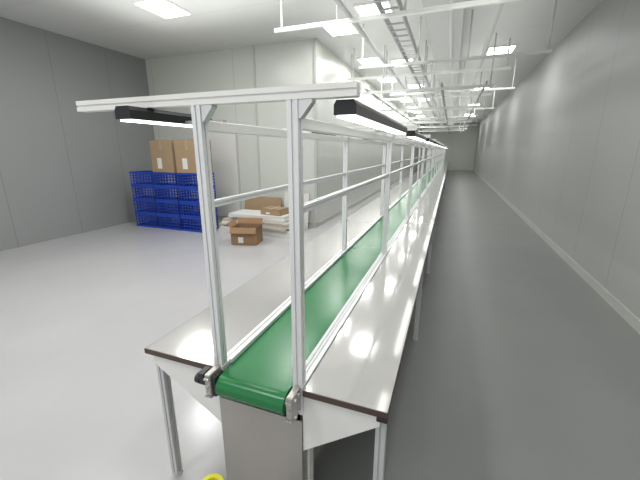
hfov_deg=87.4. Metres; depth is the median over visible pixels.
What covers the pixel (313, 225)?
baseboard
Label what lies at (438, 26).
air duct
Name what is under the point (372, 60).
recessed light
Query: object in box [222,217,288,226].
flat board
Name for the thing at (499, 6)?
ceiling pipe
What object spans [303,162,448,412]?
countertop
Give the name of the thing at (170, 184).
plastic crate
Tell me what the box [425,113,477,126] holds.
strut
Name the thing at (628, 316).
baseboard
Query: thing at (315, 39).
trim
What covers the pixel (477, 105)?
strut
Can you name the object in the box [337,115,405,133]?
diffuser
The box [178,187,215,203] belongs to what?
plastic crate
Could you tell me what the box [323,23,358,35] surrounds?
recessed light
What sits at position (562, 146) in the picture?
wall
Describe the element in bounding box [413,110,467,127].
strut
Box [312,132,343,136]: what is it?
lamp
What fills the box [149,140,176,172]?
cardboard box
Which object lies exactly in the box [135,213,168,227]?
plastic crate
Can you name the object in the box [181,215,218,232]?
plastic crate
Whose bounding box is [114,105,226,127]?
lamp
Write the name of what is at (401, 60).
recessed light
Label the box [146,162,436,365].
countertop
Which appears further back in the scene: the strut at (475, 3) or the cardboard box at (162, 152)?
the cardboard box at (162, 152)
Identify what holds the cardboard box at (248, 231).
on the floor
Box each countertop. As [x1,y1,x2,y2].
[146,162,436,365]
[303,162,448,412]
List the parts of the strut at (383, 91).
rod, rod, rod, rod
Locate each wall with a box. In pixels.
[0,17,160,250]
[145,39,319,222]
[320,42,420,220]
[418,123,478,170]
[473,0,639,319]
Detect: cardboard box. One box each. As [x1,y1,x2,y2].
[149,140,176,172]
[173,140,212,172]
[226,217,264,245]
[245,197,281,209]
[261,206,288,215]
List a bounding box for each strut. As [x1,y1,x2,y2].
[274,0,521,32]
[347,38,510,80]
[353,33,496,94]
[359,0,556,68]
[377,75,491,100]
[380,72,481,110]
[390,56,516,95]
[394,97,481,111]
[402,98,471,122]
[405,106,475,118]
[408,87,495,111]
[412,113,471,123]
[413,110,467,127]
[417,101,485,119]
[418,118,464,131]
[421,122,466,129]
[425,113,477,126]
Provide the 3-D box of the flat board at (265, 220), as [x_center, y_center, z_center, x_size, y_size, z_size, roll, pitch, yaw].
[-1.165,-0.460,6.759,1.300,0.060,0.500,7,16,24]
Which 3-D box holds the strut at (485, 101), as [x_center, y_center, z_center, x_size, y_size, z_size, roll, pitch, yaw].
[5.779,-5.702,14.804,2.800,0.670,0.040,6,16,20]
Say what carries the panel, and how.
on the floor
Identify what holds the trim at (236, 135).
attached to the wall at (285, 63)
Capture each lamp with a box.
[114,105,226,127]
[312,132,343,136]
[334,99,407,133]
[406,131,426,140]
[422,138,433,143]
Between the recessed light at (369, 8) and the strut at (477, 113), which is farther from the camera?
the strut at (477, 113)
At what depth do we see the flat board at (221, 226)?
6.45 m
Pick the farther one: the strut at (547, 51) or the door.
the door
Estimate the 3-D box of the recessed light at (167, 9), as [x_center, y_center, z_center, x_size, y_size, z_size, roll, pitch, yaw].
[-2.270,-3.361,4.864,0.500,0.032,0.620,6,16,20]
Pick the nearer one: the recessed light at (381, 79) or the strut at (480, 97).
the recessed light at (381, 79)
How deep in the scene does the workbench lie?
1.44 m
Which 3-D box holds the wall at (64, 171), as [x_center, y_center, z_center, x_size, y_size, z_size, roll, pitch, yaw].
[-5.936,-1.125,3.417,0.150,3.600,10.500,6,16,20]
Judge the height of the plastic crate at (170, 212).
0.290 m
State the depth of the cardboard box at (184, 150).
6.41 m
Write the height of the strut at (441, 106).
0.522 m
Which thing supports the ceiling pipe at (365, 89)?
on the strut at (383, 91)
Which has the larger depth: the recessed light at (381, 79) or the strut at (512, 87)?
the recessed light at (381, 79)
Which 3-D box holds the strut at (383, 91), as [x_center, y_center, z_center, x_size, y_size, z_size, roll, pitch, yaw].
[1.909,-3.356,6.489,2.700,0.885,0.050,6,16,20]
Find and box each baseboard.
[216,216,315,227]
[316,168,417,227]
[473,170,639,333]
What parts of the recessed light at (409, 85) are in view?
light panel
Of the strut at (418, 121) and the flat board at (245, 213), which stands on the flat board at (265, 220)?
the flat board at (245, 213)
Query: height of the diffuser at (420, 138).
0.006 m
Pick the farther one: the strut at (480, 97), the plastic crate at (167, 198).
the strut at (480, 97)
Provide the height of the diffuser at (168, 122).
0.006 m
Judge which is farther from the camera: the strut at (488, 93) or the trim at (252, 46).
the strut at (488, 93)
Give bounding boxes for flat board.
[219,222,288,231]
[219,228,304,237]
[220,225,288,233]
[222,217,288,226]
[222,221,288,228]
[228,209,288,219]
[228,215,288,223]
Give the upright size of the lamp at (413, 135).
0.048 m
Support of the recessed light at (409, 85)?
in the ceiling
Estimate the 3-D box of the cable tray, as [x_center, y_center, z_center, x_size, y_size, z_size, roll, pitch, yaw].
[4.842,-5.413,14.087,0.234,0.096,27.500,6,16,20]
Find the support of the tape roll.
on the floor
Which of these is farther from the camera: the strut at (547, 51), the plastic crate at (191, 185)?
the plastic crate at (191, 185)
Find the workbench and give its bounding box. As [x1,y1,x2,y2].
[76,81,448,479]
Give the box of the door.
[209,132,239,215]
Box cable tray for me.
[373,0,443,128]
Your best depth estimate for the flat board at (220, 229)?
6.42 m
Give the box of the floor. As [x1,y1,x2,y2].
[0,170,639,479]
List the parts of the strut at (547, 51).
rod, rod, rod, rod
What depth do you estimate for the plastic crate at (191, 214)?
6.72 m
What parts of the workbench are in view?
leg, clamp knob, post, panel, post, leg, rail, rail, rail, post, rail, rail, rail, leg, post, post, post, post, leg, post, post, post, leg, post, post, leg, leg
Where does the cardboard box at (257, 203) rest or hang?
on the flat board at (245, 213)
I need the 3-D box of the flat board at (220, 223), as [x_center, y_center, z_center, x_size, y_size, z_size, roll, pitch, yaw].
[-1.236,-0.322,6.824,1.550,0.040,0.600,7,16,23]
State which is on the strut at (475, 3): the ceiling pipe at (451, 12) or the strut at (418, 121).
the ceiling pipe at (451, 12)
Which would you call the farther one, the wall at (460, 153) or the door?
the wall at (460, 153)
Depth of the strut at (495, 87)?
11.56 m
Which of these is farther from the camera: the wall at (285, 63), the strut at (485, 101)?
the strut at (485, 101)
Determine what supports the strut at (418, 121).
hanging from the ceiling
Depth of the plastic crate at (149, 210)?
7.12 m
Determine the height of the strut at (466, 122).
0.522 m
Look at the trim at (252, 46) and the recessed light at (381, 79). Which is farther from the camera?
the recessed light at (381, 79)
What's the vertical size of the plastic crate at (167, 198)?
0.290 m
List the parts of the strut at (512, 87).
rod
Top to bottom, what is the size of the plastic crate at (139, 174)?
0.290 m
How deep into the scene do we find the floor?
2.61 m
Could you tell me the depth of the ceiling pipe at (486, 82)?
8.37 m
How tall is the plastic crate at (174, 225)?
0.290 m
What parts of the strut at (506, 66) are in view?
rod, rod, rod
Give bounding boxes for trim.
[235,134,241,209]
[252,46,260,196]
[314,38,317,222]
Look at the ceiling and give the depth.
5.81 m
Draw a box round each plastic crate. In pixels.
[129,171,166,186]
[131,186,167,200]
[133,199,169,214]
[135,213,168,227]
[152,172,189,187]
[154,187,191,201]
[156,201,192,216]
[157,215,192,230]
[176,172,214,188]
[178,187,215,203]
[179,202,217,218]
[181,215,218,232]
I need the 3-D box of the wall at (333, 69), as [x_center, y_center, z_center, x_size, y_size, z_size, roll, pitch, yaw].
[4.039,-4.889,17.423,0.200,3.600,23.300,6,16,20]
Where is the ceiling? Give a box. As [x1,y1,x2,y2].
[0,0,601,124]
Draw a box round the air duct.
[422,0,464,124]
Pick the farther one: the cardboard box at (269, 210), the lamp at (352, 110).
the cardboard box at (269, 210)
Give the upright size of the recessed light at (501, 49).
0.032 m
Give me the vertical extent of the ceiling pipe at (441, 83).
0.060 m
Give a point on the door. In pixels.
(223, 145)
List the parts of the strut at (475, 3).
rod, rod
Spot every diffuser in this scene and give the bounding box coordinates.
[120,119,192,127]
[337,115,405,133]
[408,136,425,140]
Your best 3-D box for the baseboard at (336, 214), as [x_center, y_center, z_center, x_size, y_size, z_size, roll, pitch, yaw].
[4.071,-3.140,17.659,0.020,0.100,23.300,6,16,20]
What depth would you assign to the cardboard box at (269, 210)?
6.51 m
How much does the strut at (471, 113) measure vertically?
0.522 m
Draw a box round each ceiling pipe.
[333,0,435,128]
[364,88,429,134]
[440,82,449,134]
[449,0,453,129]
[458,3,503,129]
[460,81,487,133]
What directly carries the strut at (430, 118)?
hanging from the ceiling
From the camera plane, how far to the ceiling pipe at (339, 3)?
4.89 m
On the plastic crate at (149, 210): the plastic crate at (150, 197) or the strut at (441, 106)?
the plastic crate at (150, 197)
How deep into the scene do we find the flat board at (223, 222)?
6.39 m
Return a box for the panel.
[284,192,308,228]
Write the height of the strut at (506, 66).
0.522 m
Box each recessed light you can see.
[132,0,191,18]
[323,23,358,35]
[353,1,393,15]
[356,56,382,64]
[378,78,397,82]
[390,58,413,66]
[407,83,424,87]
[486,44,516,54]
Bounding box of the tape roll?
[202,473,223,479]

